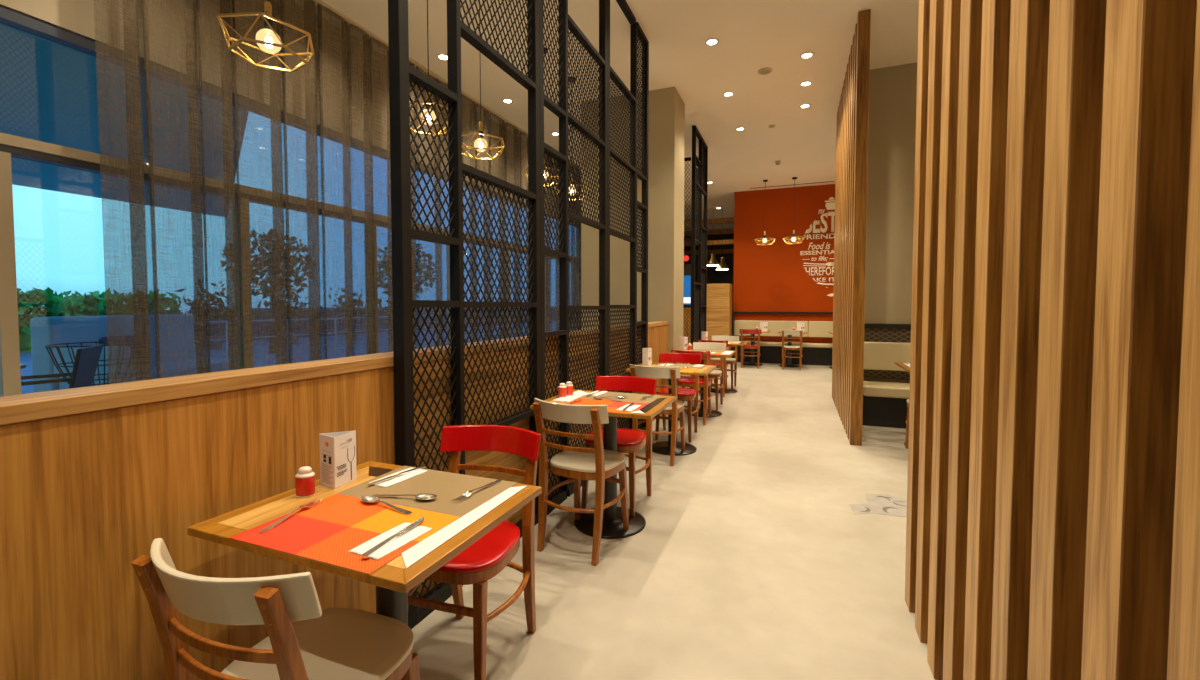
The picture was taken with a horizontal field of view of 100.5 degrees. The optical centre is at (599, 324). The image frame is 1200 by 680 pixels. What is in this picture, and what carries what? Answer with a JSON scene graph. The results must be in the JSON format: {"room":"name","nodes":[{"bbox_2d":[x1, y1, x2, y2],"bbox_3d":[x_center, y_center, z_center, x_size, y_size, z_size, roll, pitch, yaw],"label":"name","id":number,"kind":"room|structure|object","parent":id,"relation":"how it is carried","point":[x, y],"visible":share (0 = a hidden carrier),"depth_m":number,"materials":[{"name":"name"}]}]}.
{"room":"eatery","nodes":[
{"label":"eatery","id":0,"kind":"room"},
{"bbox_2d":[0,23,219,197],"bbox_3d":[-7.921,-1.877,0.147,6.300,0.240,18.600,1,2,21],"label":"ceiling","id":1,"kind":"structure","parent":0,"point":[48,89],"depth_m":4.33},
{"bbox_2d":[0,0,525,173],"bbox_3d":[-2.753,-2.343,4.438,0.160,0.995,12.800,1,2,21],"label":"wall","id":2,"kind":"structure","parent":0,"point":[77,16],"depth_m":3.02,"materials":[{"name":"beige paint"}]},
{"bbox_2d":[0,4,575,396],"bbox_3d":[-2.738,-0.404,4.506,0.112,2.885,12.800,1,2,21],"label":"window","id":3,"kind":"structure","parent":2,"relation":"in","point":[13,146],"depth_m":2.84,"materials":[{"name":"glass"}]},
{"bbox_2d":[0,321,667,679],"bbox_3d":[-0.918,0.682,1.958,0.156,1.108,9.300,1,2,21],"label":"wall partition","id":4,"kind":"structure","parent":0,"point":[91,476],"depth_m":1.26,"materials":[{"name":"brown wood"}]},
{"bbox_2d":[322,0,918,230],"bbox_3d":[2.038,-3.000,7.042,7.150,0.120,21.500,1,2,21],"label":"ceiling","id":5,"kind":"structure","parent":0,"point":[752,35],"depth_m":5.44,"materials":[{"name":"paint"}]},
{"bbox_2d":[216,0,313,72],"bbox_3d":[-1.673,-2.059,2.496,0.383,1.414,0.440,-1,2,-26],"label":"pendant lamp","id":6,"kind":"object","parent":5,"relation":"hanging from","point":[267,13],"visible":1,"depth_m":2.50,"materials":[{"name":"gold metal"}]},
{"bbox_2d":[263,17,273,32],"bbox_3d":[-1.673,-1.511,2.517,0.042,0.062,0.042,-1,2,-25],"label":"bulb","id":7,"kind":"object","parent":6,"relation":"attached to","point":[266,27],"depth_m":2.50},
{"bbox_2d":[94,0,580,383],"bbox_3d":[-1.607,-0.942,6.676,0.129,3.964,7.843,1,2,21],"label":"curtain","id":8,"kind":"object","parent":5,"relation":"hanging from","point":[208,260],"visible":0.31,"depth_m":3.93,"materials":[{"name":"fabric"}]},
{"bbox_2d":[409,0,447,135],"bbox_3d":[-1.241,-2.115,3.592,0.440,1.384,0.383,0,2,0],"label":"pendant lamp","id":9,"kind":"object","parent":5,"relation":"hanging from","point":[429,105],"visible":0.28,"depth_m":3.60,"materials":[{"name":"gold metal"}]},
{"bbox_2d":[437,54,446,59],"bbox_3d":[-1.683,-2.872,5.362,0.136,0.008,0.136,1,2,21],"label":"recessed light","id":10,"kind":"object","parent":5,"relation":"in","point":[440,56],"visible":0.78,"depth_m":5.35,"materials":[{"name":"beige"}]},
{"bbox_2d":[462,6,504,159],"bbox_3d":[-1.006,-2.133,4.188,0.440,1.394,0.383,-2,3,-36],"label":"pendant lamp","id":11,"kind":"object","parent":5,"relation":"hanging from","point":[480,132],"visible":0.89,"depth_m":4.19,"materials":[{"name":"gold metal"}]},
{"bbox_2d":[525,47,558,185],"bbox_3d":[-0.596,-2.180,5.229,0.383,1.378,0.440,0,2,-10],"label":"pendant lamp","id":12,"kind":"object","parent":5,"relation":"hanging from","point":[526,174],"visible":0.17,"depth_m":5.20,"materials":[{"name":"gold metal"}]},
{"bbox_2d":[554,77,588,199],"bbox_3d":[-0.332,-2.201,5.898,0.440,1.388,0.383,2,3,38],"label":"pendant lamp","id":13,"kind":"object","parent":5,"relation":"hanging from","point":[570,77],"visible":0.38,"depth_m":5.89,"materials":[{"name":"gold metal"}]},
{"bbox_2d":[705,38,718,45],"bbox_3d":[1.135,-2.860,5.054,0.136,0.008,0.136,1,2,21],"label":"recessed light","id":14,"kind":"object","parent":5,"relation":"in","point":[712,41],"visible":1,"depth_m":5.04,"materials":[{"name":"beige"}]},
{"bbox_2d":[707,253,718,265],"bbox_3d":[3.004,-2.368,13.246,0.314,1.616,0.314,1,2,21],"label":"lamp","id":15,"kind":"object","parent":5,"relation":"hanging from","point":[712,262],"visible":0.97,"depth_m":13.20,"materials":[{"name":"brown metal"}]},
{"bbox_2d":[716,226,727,269],"bbox_3d":[3.282,-2.322,13.353,0.314,1.716,0.314,1,2,21],"label":"lamp","id":16,"kind":"object","parent":5,"relation":"hanging from","point":[722,266],"visible":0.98,"depth_m":13.32,"materials":[{"name":"brown metal"}]},
{"bbox_2d":[723,92,733,96],"bbox_3d":[1.625,-2.908,6.304,0.136,0.008,0.136,1,2,21],"label":"recessed light","id":17,"kind":"object","parent":5,"relation":"in","point":[726,94],"visible":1,"depth_m":6.30,"materials":[{"name":"beige"}]},
{"bbox_2d":[754,180,773,244],"bbox_3d":[3.533,-2.397,10.670,0.440,1.358,0.383,0,2,10],"label":"pendant lamp","id":18,"kind":"object","parent":5,"relation":"hanging from","point":[765,181],"visible":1,"depth_m":10.67,"materials":[{"name":"gold metal"}]},
{"bbox_2d":[758,67,771,74],"bbox_3d":[1.879,-2.878,5.678,0.156,0.020,0.156,1,2,21],"label":"ceiling speaker","id":19,"kind":"object","parent":5,"relation":"attached to","point":[763,71],"visible":1,"depth_m":5.66,"materials":[{"name":"beige paint"}]},
{"bbox_2d":[750,181,833,188],"bbox_3d":[4.241,-3.090,11.064,1.740,0.006,0.040,1,2,21],"label":"air slot","id":20,"kind":"object","parent":5,"relation":"attached to","point":[830,181],"visible":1,"depth_m":11.03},
{"bbox_2d":[783,177,804,243],"bbox_3d":[4.072,-2.389,10.458,0.440,1.358,0.383,-1,3,-30],"label":"pendant lamp","id":21,"kind":"object","parent":5,"relation":"hanging from","point":[793,178],"visible":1,"depth_m":10.44,"materials":[{"name":"gold metal"}]},
{"bbox_2d":[800,81,811,85],"bbox_3d":[2.482,-2.897,6.007,0.136,0.008,0.136,1,2,21],"label":"recessed light","id":22,"kind":"object","parent":5,"relation":"in","point":[805,83],"visible":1,"depth_m":6.00,"materials":[{"name":"beige"}]},
{"bbox_2d":[800,52,813,58],"bbox_3d":[2.212,-2.871,5.325,0.136,0.008,0.136,1,2,21],"label":"recessed light","id":23,"kind":"object","parent":5,"relation":"in","point":[806,55],"visible":1,"depth_m":5.33,"materials":[{"name":"beige"}]},
{"bbox_2d":[581,87,684,400],"bbox_3d":[0.440,-0.934,6.664,1.250,3.980,0.580,1,2,21],"label":"wall column","id":24,"kind":"structure","parent":0,"point":[666,106],"depth_m":6.29,"materials":[{"name":"beige paint"}]},
{"bbox_2d":[411,362,936,679],"bbox_3d":[2.038,1.097,7.198,7.150,0.120,21.500,1,2,21],"label":"floor","id":25,"kind":"structure","parent":0,"point":[752,559],"depth_m":2.45,"materials":[{"name":"concrete"}]},
{"bbox_2d":[131,538,419,679],"bbox_3d":[-0.697,0.862,1.156,0.437,0.815,0.475,1,2,19],"label":"dining chair","id":26,"kind":"object","parent":25,"relation":"on","point":[305,641],"visible":1,"depth_m":1.01,"materials":[{"name":"beige paint"}]},
{"bbox_2d":[187,461,541,625],"bbox_3d":[-0.612,0.880,1.415,0.700,0.753,0.580,1,2,21],"label":"dining table","id":27,"kind":"object","parent":25,"relation":"on","point":[392,581],"depth_m":1.27,"materials":[{"name":"brown wood"}]},
{"bbox_2d":[295,466,314,497],"bbox_3d":[-0.867,0.461,1.467,0.053,0.086,0.045,0,2,4],"label":"salt shaker","id":28,"kind":"object","parent":27,"relation":"on","point":[305,477],"visible":1,"depth_m":1.45,"materials":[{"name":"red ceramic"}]},
{"bbox_2d":[319,430,356,488],"bbox_3d":[-0.830,0.421,1.575,0.083,0.158,0.091,1,2,21],"label":"menu card","id":29,"kind":"object","parent":27,"relation":"on","point":[338,467],"visible":1,"depth_m":1.55,"materials":[{"name":"white paper"}]},
{"bbox_2d":[347,446,354,479],"bbox_3d":[-0.790,0.442,1.585,0.001,0.106,0.034,1,2,15],"label":"print","id":30,"kind":"object","parent":29,"relation":"attached to","point":[350,449],"depth_m":1.58},
{"bbox_2d":[230,494,459,573],"bbox_3d":[-0.630,0.512,1.259,0.443,0.001,0.302,1,2,21],"label":"place mat","id":31,"kind":"object","parent":27,"relation":"on","point":[325,532],"visible":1,"depth_m":1.24,"materials":[{"name":"paper"}]},
{"bbox_2d":[259,499,322,532],"bbox_3d":[-0.815,0.502,1.321,0.025,0.010,0.200,0,2,9],"label":"fork","id":32,"kind":"object","parent":31,"relation":"on","point":[312,503],"visible":1,"depth_m":1.30,"materials":[{"name":"metal"}]},
{"bbox_2d":[360,495,411,514],"bbox_3d":[-0.593,0.500,1.381,0.202,0.011,0.041,1,3,30],"label":"spoon","id":33,"kind":"object","parent":31,"relation":"on","point":[369,498],"visible":1,"depth_m":1.39,"materials":[{"name":"metal"}]},
{"bbox_2d":[348,522,431,560],"bbox_3d":[-0.494,0.512,1.186,0.092,0.004,0.169,1,2,25],"label":"napkin","id":34,"kind":"object","parent":31,"relation":"on","point":[415,533],"visible":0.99,"depth_m":1.18,"materials":[{"name":"white paper"}]},
{"bbox_2d":[361,517,423,558],"bbox_3d":[-0.487,0.506,1.196,0.019,0.006,0.216,1,2,17],"label":"knife","id":35,"kind":"object","parent":34,"relation":"on","point":[387,541],"visible":1,"depth_m":1.17,"materials":[{"name":"metal"}]},
{"bbox_2d":[337,466,516,516],"bbox_3d":[-0.521,0.501,1.527,0.454,0.001,0.276,1,2,21],"label":"place mat","id":36,"kind":"object","parent":27,"relation":"on","point":[447,486],"visible":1,"depth_m":1.50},
{"bbox_2d":[367,467,426,487],"bbox_3d":[-0.653,0.495,1.619,0.080,0.004,0.174,1,2,27],"label":"napkin","id":37,"kind":"object","parent":36,"relation":"on","point":[398,479],"visible":0.87,"depth_m":1.60,"materials":[{"name":"white paper"}]},
{"bbox_2d":[366,465,425,485],"bbox_3d":[-0.660,0.490,1.619,0.019,0.006,0.216,1,3,33],"label":"knife","id":38,"kind":"object","parent":37,"relation":"on","point":[423,466],"visible":1,"depth_m":1.63,"materials":[{"name":"metal"}]},
{"bbox_2d":[372,493,436,499],"bbox_3d":[-0.568,0.498,1.444,0.202,0.011,0.041,0,2,9],"label":"spoon","id":39,"kind":"object","parent":36,"relation":"on","point":[426,496],"visible":1,"depth_m":1.44,"materials":[{"name":"metal"}]},
{"bbox_2d":[451,480,500,500],"bbox_3d":[-0.365,0.496,1.498,0.025,0.010,0.200,1,2,28],"label":"fork","id":40,"kind":"object","parent":36,"relation":"on","point":[467,494],"visible":1,"depth_m":1.46,"materials":[{"name":"metal"}]},
{"bbox_2d":[388,0,540,628],"bbox_3d":[-0.588,-0.774,2.457,0.055,3.979,1.128,1,2,21],"label":"mesh screen","id":41,"kind":"object","parent":25,"relation":"on","point":[401,73],"visible":0.79,"depth_m":2.27,"materials":[{"name":"black metal"}]},
{"bbox_2d":[407,425,540,679],"bbox_3d":[-0.482,0.835,1.862,0.437,0.815,0.475,1,2,17],"label":"dining chair","id":42,"kind":"object","parent":25,"relation":"on","point":[490,554],"visible":0.67,"depth_m":1.91,"materials":[{"name":"red paint"}]},
{"bbox_2d":[539,0,607,514],"bbox_3d":[-0.172,-0.814,3.512,0.055,3.979,1.138,1,2,21],"label":"mesh screen","id":43,"kind":"object","parent":25,"relation":"on","point":[565,22],"visible":0.84,"depth_m":3.42,"materials":[{"name":"black metal"}]},
{"bbox_2d":[533,398,628,565],"bbox_3d":[-0.091,0.802,2.740,0.437,0.815,0.475,1,2,27],"label":"dining chair","id":44,"kind":"object","parent":25,"relation":"on","point":[599,464],"visible":0.98,"depth_m":2.62,"materials":[{"name":"brown wood"}]},
{"bbox_2d":[530,389,675,538],"bbox_3d":[0.039,0.824,2.942,0.700,0.750,0.580,1,2,21],"label":"dining table","id":45,"kind":"object","parent":25,"relation":"on","point":[612,524],"visible":0.57,"depth_m":2.95,"materials":[{"name":"brown wood"}]},
{"bbox_2d":[552,390,587,401],"bbox_3d":[-0.158,0.441,3.083,0.110,0.001,0.385,1,2,21],"label":"napkin","id":46,"kind":"object","parent":45,"relation":"on","point":[579,393],"visible":0.93,"depth_m":3.02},
{"bbox_2d":[558,383,566,397],"bbox_3d":[-0.229,0.399,3.033,0.053,0.086,0.045,0,2,4],"label":"salt shaker","id":47,"kind":"object","parent":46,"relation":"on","point":[562,389],"visible":1,"depth_m":3.02,"materials":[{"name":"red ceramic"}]},
{"bbox_2d":[565,381,572,395],"bbox_3d":[-0.192,0.397,3.092,0.053,0.086,0.045,0,2,4],"label":"salt shaker","id":48,"kind":"object","parent":46,"relation":"on","point":[568,384],"visible":0.84,"depth_m":3.07,"materials":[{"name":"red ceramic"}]},
{"bbox_2d":[567,398,648,413],"bbox_3d":[0.023,0.454,2.785,0.435,0.001,0.296,1,2,21],"label":"place mat","id":49,"kind":"object","parent":45,"relation":"on","point":[612,406],"visible":0.64,"depth_m":2.84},
{"bbox_2d":[616,404,640,411],"bbox_3d":[0.157,0.453,2.714,0.085,0.004,0.169,1,2,24],"label":"napkin","id":50,"kind":"object","parent":49,"relation":"on","point":[633,407],"visible":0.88,"depth_m":2.71,"materials":[{"name":"white paper"}]},
{"bbox_2d":[582,392,661,403],"bbox_3d":[0.133,0.444,3.049,0.435,0.001,0.274,1,2,21],"label":"place mat","id":51,"kind":"object","parent":45,"relation":"on","point":[631,397],"visible":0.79,"depth_m":3.02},
{"bbox_2d":[586,391,607,395],"bbox_3d":[-0.022,0.436,3.161,0.080,0.004,0.169,1,2,26],"label":"napkin","id":52,"kind":"object","parent":51,"relation":"on","point":[600,393],"visible":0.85,"depth_m":3.14,"materials":[{"name":"white paper"}]},
{"bbox_2d":[581,376,656,516],"bbox_3d":[0.124,0.780,3.309,0.437,0.815,0.475,1,2,20],"label":"dining chair","id":53,"kind":"object","parent":25,"relation":"on","point":[630,441],"visible":0.54,"depth_m":3.36,"materials":[{"name":"brown wood"}]},
{"bbox_2d":[608,0,648,429],"bbox_3d":[0.255,-0.855,4.593,0.055,3.979,1.183,1,2,21],"label":"mesh screen","id":54,"kind":"object","parent":25,"relation":"on","point":[636,33],"visible":0.75,"depth_m":4.67,"materials":[{"name":"black metal"}]},
{"bbox_2d":[629,364,684,465],"bbox_3d":[0.509,0.743,4.287,0.437,0.815,0.475,1,2,23],"label":"dining chair","id":55,"kind":"object","parent":25,"relation":"on","point":[673,373],"visible":0.62,"depth_m":4.08,"materials":[{"name":"brown wood"}]},
{"bbox_2d":[625,363,716,455],"bbox_3d":[0.654,0.764,4.515,0.700,0.750,0.580,1,2,21],"label":"dining table","id":56,"kind":"object","parent":25,"relation":"on","point":[663,447],"visible":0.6,"depth_m":4.50,"materials":[{"name":"wood"}]},
{"bbox_2d":[642,348,651,365],"bbox_3d":[0.449,0.302,4.670,0.069,0.160,0.084,2,3,43],"label":"menu card","id":57,"kind":"object","parent":56,"relation":"on","point":[646,352],"visible":1,"depth_m":4.64,"materials":[{"name":"white paper"}]},
{"bbox_2d":[653,363,706,368],"bbox_3d":[0.745,0.384,4.610,0.440,0.001,0.288,1,2,21],"label":"place mat","id":58,"kind":"object","parent":56,"relation":"on","point":[674,365],"visible":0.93,"depth_m":4.55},
{"bbox_2d":[680,368,696,372],"bbox_3d":[0.632,0.394,4.351,0.400,0.001,0.275,1,2,21],"label":"place mat","id":59,"kind":"object","parent":56,"relation":"on","point":[690,370],"visible":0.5,"depth_m":4.28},
{"bbox_2d":[655,353,701,442],"bbox_3d":[0.777,0.715,5.012,0.437,0.815,0.475,1,2,19],"label":"dining chair","id":60,"kind":"object","parent":25,"relation":"on","point":[688,394],"visible":0.61,"depth_m":5.08,"materials":[{"name":"brown wood"}]},
{"bbox_2d":[683,157,690,387],"bbox_3d":[0.852,-0.974,7.721,1.102,3.979,0.050,1,2,21],"label":"mesh screen","id":61,"kind":"object","parent":25,"relation":"on","point":[687,158],"visible":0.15,"depth_m":7.51,"materials":[{"name":"black metal"}]},
{"bbox_2d":[683,308,690,363],"bbox_3d":[1.723,0.248,11.484,0.740,1.250,0.440,1,2,21],"label":"mesh screen","id":62,"kind":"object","parent":25,"relation":"on","point":[688,309],"depth_m":11.19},
{"bbox_2d":[684,264,690,307],"bbox_3d":[1.977,-0.303,12.163,0.600,2.300,0.312,1,2,21],"label":"cooler","id":63,"kind":"object","parent":25,"relation":"on","point":[687,267],"visible":0.24,"depth_m":11.93,"materials":[{"name":"blue"}]},
{"bbox_2d":[671,350,711,424],"bbox_3d":[1.054,0.690,5.667,0.437,0.815,0.475,1,2,21],"label":"dining chair","id":64,"kind":"object","parent":25,"relation":"on","point":[705,382],"visible":0.52,"depth_m":5.50,"materials":[{"name":"brown wood"}]},
{"bbox_2d":[690,125,707,388],"bbox_3d":[1.595,-0.984,7.992,0.055,3.979,1.100,1,2,21],"label":"mesh screen","id":65,"kind":"object","parent":25,"relation":"on","point":[699,172],"visible":0.76,"depth_m":7.92,"materials":[{"name":"black metal"}]},
{"bbox_2d":[680,349,735,416],"bbox_3d":[1.248,0.707,6.010,0.700,0.750,0.580,1,2,21],"label":"dining table","id":66,"kind":"object","parent":25,"relation":"on","point":[714,413],"visible":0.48,"depth_m":6.00,"materials":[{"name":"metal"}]},
{"bbox_2d":[679,337,687,349],"bbox_3d":[1.059,0.240,6.251,0.098,0.165,0.082,-2,3,-39],"label":"menu card","id":67,"kind":"object","parent":66,"relation":"on","point":[683,341],"visible":1,"depth_m":6.22,"materials":[{"name":"white paper"}]},
{"bbox_2d":[692,349,725,352],"bbox_3d":[1.324,0.327,6.106,0.400,0.001,0.298,1,2,21],"label":"place mat","id":68,"kind":"object","parent":66,"relation":"on","point":[720,351],"visible":0.71,"depth_m":6.17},
{"bbox_2d":[691,342,725,409],"bbox_3d":[1.394,0.659,6.487,0.437,0.815,0.475,1,2,21],"label":"dining chair","id":69,"kind":"object","parent":25,"relation":"on","point":[716,374],"visible":0.58,"depth_m":6.55,"materials":[{"name":"brown wood"}]},
{"bbox_2d":[697,340,727,396],"bbox_3d":[1.668,0.627,7.316,0.437,0.815,0.475,1,2,20],"label":"dining chair","id":70,"kind":"object","parent":25,"relation":"on","point":[718,364],"visible":0.36,"depth_m":7.12,"materials":[{"name":"brown wood"}]},
{"bbox_2d":[706,283,731,359],"bbox_3d":[2.739,-0.030,11.557,0.570,1.800,0.500,1,2,21],"label":"tall cabinet","id":71,"kind":"object","parent":25,"relation":"on","point":[719,296],"visible":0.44,"depth_m":11.31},
{"bbox_2d":[711,336,738,388],"bbox_3d":[1.977,0.603,7.966,0.437,0.815,0.475,1,2,21],"label":"dining chair","id":72,"kind":"object","parent":25,"relation":"on","point":[731,361],"visible":0.61,"depth_m":8.02,"materials":[{"name":"brown wood"}]},
{"bbox_2d":[711,341,748,393],"bbox_3d":[1.857,0.648,7.553,0.700,0.750,0.580,1,2,21],"label":"dining table","id":73,"kind":"object","parent":25,"relation":"on","point":[729,390],"visible":0.34,"depth_m":7.50,"materials":[{"name":"wood"}]},
{"bbox_2d":[702,331,707,339],"bbox_3d":[1.611,0.190,7.628,0.077,0.160,0.090,2,3,45],"label":"menu card","id":74,"kind":"object","parent":73,"relation":"on","point":[704,333],"visible":0.82,"depth_m":7.60,"materials":[{"name":"white paper"}]},
{"bbox_2d":[732,312,734,357],"bbox_3d":[3.140,0.284,11.733,0.025,1.160,0.300,1,2,21],"label":"end panel","id":75,"kind":"object","parent":25,"relation":"on","point":[733,313],"visible":0.43,"depth_m":11.60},
{"bbox_2d":[740,329,760,368],"bbox_3d":[3.180,0.505,10.533,0.437,0.815,0.475,1,2,19],"label":"dining chair","id":76,"kind":"object","parent":25,"relation":"on","point":[742,331],"visible":0.94,"depth_m":10.37,"materials":[{"name":"brown wood"}]},
{"bbox_2d":[744,330,769,365],"bbox_3d":[3.429,0.517,10.994,0.580,0.750,0.700,1,2,21],"label":"dining table","id":77,"kind":"object","parent":25,"relation":"on","point":[751,363],"visible":0.58,"depth_m":10.98,"materials":[{"name":"metal"}]},
{"bbox_2d":[760,322,767,330],"bbox_3d":[3.631,0.044,11.050,0.161,0.190,0.046,1,2,18],"label":"menu card","id":78,"kind":"object","parent":77,"relation":"on","point":[763,325],"visible":0.95,"depth_m":11.04,"materials":[{"name":"white paper"}]},
{"bbox_2d":[733,320,832,365],"bbox_3d":[4.988,0.418,10.910,4.020,0.955,0.455,1,2,21],"label":"upholstered bench","id":79,"kind":"object","parent":25,"relation":"on","point":[771,352],"visible":0.34,"depth_m":11.16,"materials":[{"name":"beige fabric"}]},
{"bbox_2d":[734,320,807,336],"bbox_3d":[3.929,0.095,11.498,1.604,0.355,0.115,1,2,21],"label":"cushion","id":80,"kind":"object","parent":79,"relation":"on","point":[774,326],"depth_m":11.44,"materials":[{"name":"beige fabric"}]},
{"bbox_2d":[743,341,832,347],"bbox_3d":[4.987,0.465,10.909,4.020,0.070,0.450,1,2,21],"label":"seat cushion","id":81,"kind":"object","parent":79,"relation":"on","point":[762,344],"depth_m":11.04,"materials":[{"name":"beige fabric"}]},
{"bbox_2d":[808,321,832,337],"bbox_3d":[5.282,0.115,10.965,1.294,0.355,0.115,1,2,21],"label":"cushion","id":82,"kind":"object","parent":79,"relation":"on","point":[815,328],"depth_m":11.06,"materials":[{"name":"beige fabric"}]},
{"bbox_2d":[781,330,803,369],"bbox_3d":[3.958,0.515,10.259,0.437,0.815,0.475,1,2,25],"label":"dining chair","id":83,"kind":"object","parent":25,"relation":"on","point":[783,332],"visible":1,"depth_m":10.11,"materials":[{"name":"brown wood"}]},
{"bbox_2d":[778,330,807,366],"bbox_3d":[4.136,0.528,10.716,0.580,0.750,0.700,1,2,21],"label":"dining table","id":84,"kind":"object","parent":25,"relation":"on","point":[788,364],"visible":0.7,"depth_m":10.70,"materials":[{"name":"metal"}]},
{"bbox_2d":[797,322,804,330],"bbox_3d":[4.338,0.055,10.771,0.161,0.190,0.046,1,2,18],"label":"menu card","id":85,"kind":"object","parent":84,"relation":"on","point":[800,325],"visible":0.87,"depth_m":10.76,"materials":[{"name":"white paper"}]},
{"bbox_2d":[832,9,870,445],"bbox_3d":[2.873,-0.900,5.803,0.100,3.978,2.620,1,2,21],"label":"wall","id":86,"kind":"structure","parent":25,"relation":"on","point":[853,108],"depth_m":4.80,"materials":[{"name":"brown wood"}]},
{"bbox_2d":[849,494,906,517],"bbox_3d":[1.924,1.187,3.239,0.560,0.001,0.450,1,2,21],"label":"decal","id":87,"kind":"object","parent":25,"relation":"on","point":[884,504],"visible":0.52,"depth_m":3.25},
{"bbox_2d":[862,342,910,428],"bbox_3d":[3.828,0.665,5.189,1.980,0.895,0.450,1,2,21],"label":"upholstered bench","id":88,"kind":"object","parent":25,"relation":"on","point":[884,403],"visible":0.07,"depth_m":5.41,"materials":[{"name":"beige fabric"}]},
{"bbox_2d":[863,381,909,398],"bbox_3d":[3.827,0.723,5.189,1.980,0.110,0.445,1,2,21],"label":"seat cushion","id":89,"kind":"object","parent":88,"relation":"on","point":[871,389],"depth_m":5.31,"materials":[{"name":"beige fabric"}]},
{"bbox_2d":[864,342,910,370],"bbox_3d":[3.443,0.361,5.510,1.014,0.310,0.115,1,2,21],"label":"cushion","id":90,"kind":"object","parent":88,"relation":"on","point":[877,355],"depth_m":5.55,"materials":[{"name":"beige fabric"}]},
{"bbox_2d":[894,362,909,445],"bbox_3d":[3.070,0.762,4.551,0.580,0.750,0.700,1,2,21],"label":"dining table","id":91,"kind":"object","parent":25,"relation":"on","point":[900,364],"visible":0.13,"depth_m":4.65,"materials":[{"name":"wood"}]},
{"bbox_2d":[905,399,908,448],"bbox_3d":[2.882,0.743,4.292,0.437,0.815,0.475,1,2,21],"label":"dining chair","id":92,"kind":"object","parent":25,"relation":"on","point":[907,420],"visible":0.07,"depth_m":4.54,"materials":[{"name":"brown wood"}]},
{"bbox_2d":[905,0,1199,679],"bbox_3d":[1.010,-0.723,1.129,0.100,3.978,2.150,1,2,21],"label":"wall","id":93,"kind":"structure","parent":25,"relation":"on","point":[1053,521],"depth_m":0.96,"materials":[{"name":"brown wood"}]},
{"bbox_2d":[684,234,733,338],"bbox_3d":[5.951,-1.330,17.044,7.150,3.980,0.150,1,2,21],"label":"wall","id":94,"kind":"structure","parent":0,"point":[714,276],"depth_m":17.62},
{"bbox_2d":[684,217,733,225],"bbox_3d":[2.076,-2.576,12.711,2.680,0.120,0.140,1,2,21],"label":"ceiling beam","id":95,"kind":"structure","parent":0,"point":[729,219],"depth_m":12.33,"materials":[{"name":"brown wood"}]},
{"bbox_2d":[684,239,733,245],"bbox_3d":[2.883,-2.394,14.766,2.680,0.120,0.140,1,2,21],"label":"ceiling beam","id":96,"kind":"structure","parent":0,"point":[712,242],"depth_m":14.52,"materials":[{"name":"brown wood"}]},
{"bbox_2d":[684,249,733,254],"bbox_3d":[3.249,-2.269,15.702,2.680,0.120,0.140,1,2,21],"label":"ceiling beam","id":97,"kind":"structure","parent":0,"point":[719,251],"depth_m":15.51,"materials":[{"name":"brown wood"}]},
{"bbox_2d":[684,228,733,235],"bbox_3d":[2.443,-2.491,13.645,2.680,0.120,0.140,1,2,21],"label":"ceiling beam","id":98,"kind":"structure","parent":0,"point":[730,230],"depth_m":13.29,"materials":[{"name":"brown wood"}]},
{"bbox_2d":[733,184,835,342],"bbox_3d":[5.114,-1.106,11.172,4.100,3.980,0.200,1,2,21],"label":"wall","id":99,"kind":"structure","parent":0,"point":[773,277],"depth_m":11.42,"materials":[{"name":"paint"}]},
{"bbox_2d":[735,312,832,313],"bbox_3d":[5.068,-0.250,11.088,4.020,0.045,0.050,1,2,21],"label":"wall rail","id":100,"kind":"object","parent":99,"relation":"attached to","point":[735,312],"visible":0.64,"depth_m":11.40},
{"bbox_2d":[800,197,834,296],"bbox_3d":[4.941,-1.716,11.105,0.890,2.195,0.004,1,2,21],"label":"wall decal","id":101,"kind":"object","parent":99,"relation":"attached to","point":[831,205],"depth_m":11.10},
{"bbox_2d":[863,63,916,382],"bbox_3d":[3.964,-0.888,5.448,2.040,3.980,0.140,1,2,21],"label":"wall","id":102,"kind":"structure","parent":0,"point":[893,89],"depth_m":5.62,"materials":[{"name":"beige paint"}]},
{"bbox_2d":[863,328,910,379],"bbox_3d":[3.923,0.347,5.417,1.980,0.575,0.034,1,2,21],"label":"wall panel","id":103,"kind":"object","parent":102,"relation":"attached to","point":[870,334],"visible":0.02,"depth_m":5.66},
{"bbox_2d":[864,323,910,328],"bbox_3d":[3.919,0.032,5.396,1.980,0.054,0.054,1,2,21],"label":"wall rail","id":104,"kind":"object","parent":102,"relation":"attached to","point":[876,326],"visible":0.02,"depth_m":5.63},
{"label":"outside","id":105,"kind":"structure","parent":0,"visible":0},
{"bbox_2d":[20,332,384,393],"bbox_3d":[-24.414,0.409,25.775,55.700,0.120,90.000,1,2,21],"label":"terrace","id":106,"kind":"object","parent":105,"point":[26,358],"depth_m":10.18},
{"bbox_2d":[21,344,102,388],"bbox_3d":[-4.993,0.686,4.480,0.659,0.952,0.618,-1,3,-32],"label":"chair","id":107,"kind":"object","parent":106,"relation":"on","point":[86,361],"visible":0.3,"depth_m":4.55,"materials":[{"name":"black metal"}]},
{"bbox_2d":[45,341,122,385],"bbox_3d":[-5.327,0.666,5.331,0.790,0.930,0.790,0,2,4],"label":"wire chair","id":108,"kind":"object","parent":106,"relation":"on","point":[57,366],"visible":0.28,"depth_m":5.12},
{"bbox_2d":[17,287,178,352],"bbox_3d":[-18.194,0.061,9.872,1.758,2.046,17.015,1,2,21],"label":"hedge","id":109,"kind":"object","parent":106,"relation":"on","point":[30,303],"visible":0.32,"depth_m":14.43,"materials":[{"name":"green plant"}]},
{"bbox_2d":[30,315,189,392],"bbox_3d":[-6.654,0.457,7.447,1.200,1.180,2.200,0,2,1],"label":"outdoor sofa","id":110,"kind":"object","parent":106,"relation":"on","point":[63,329],"visible":0.12,"depth_m":6.37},
{"bbox_2d":[98,337,106,344],"bbox_3d":[-6.746,0.376,7.090,0.180,0.430,0.650,0,2,1],"label":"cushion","id":111,"kind":"object","parent":110,"relation":"on","point":[102,338],"visible":0.12,"depth_m":6.77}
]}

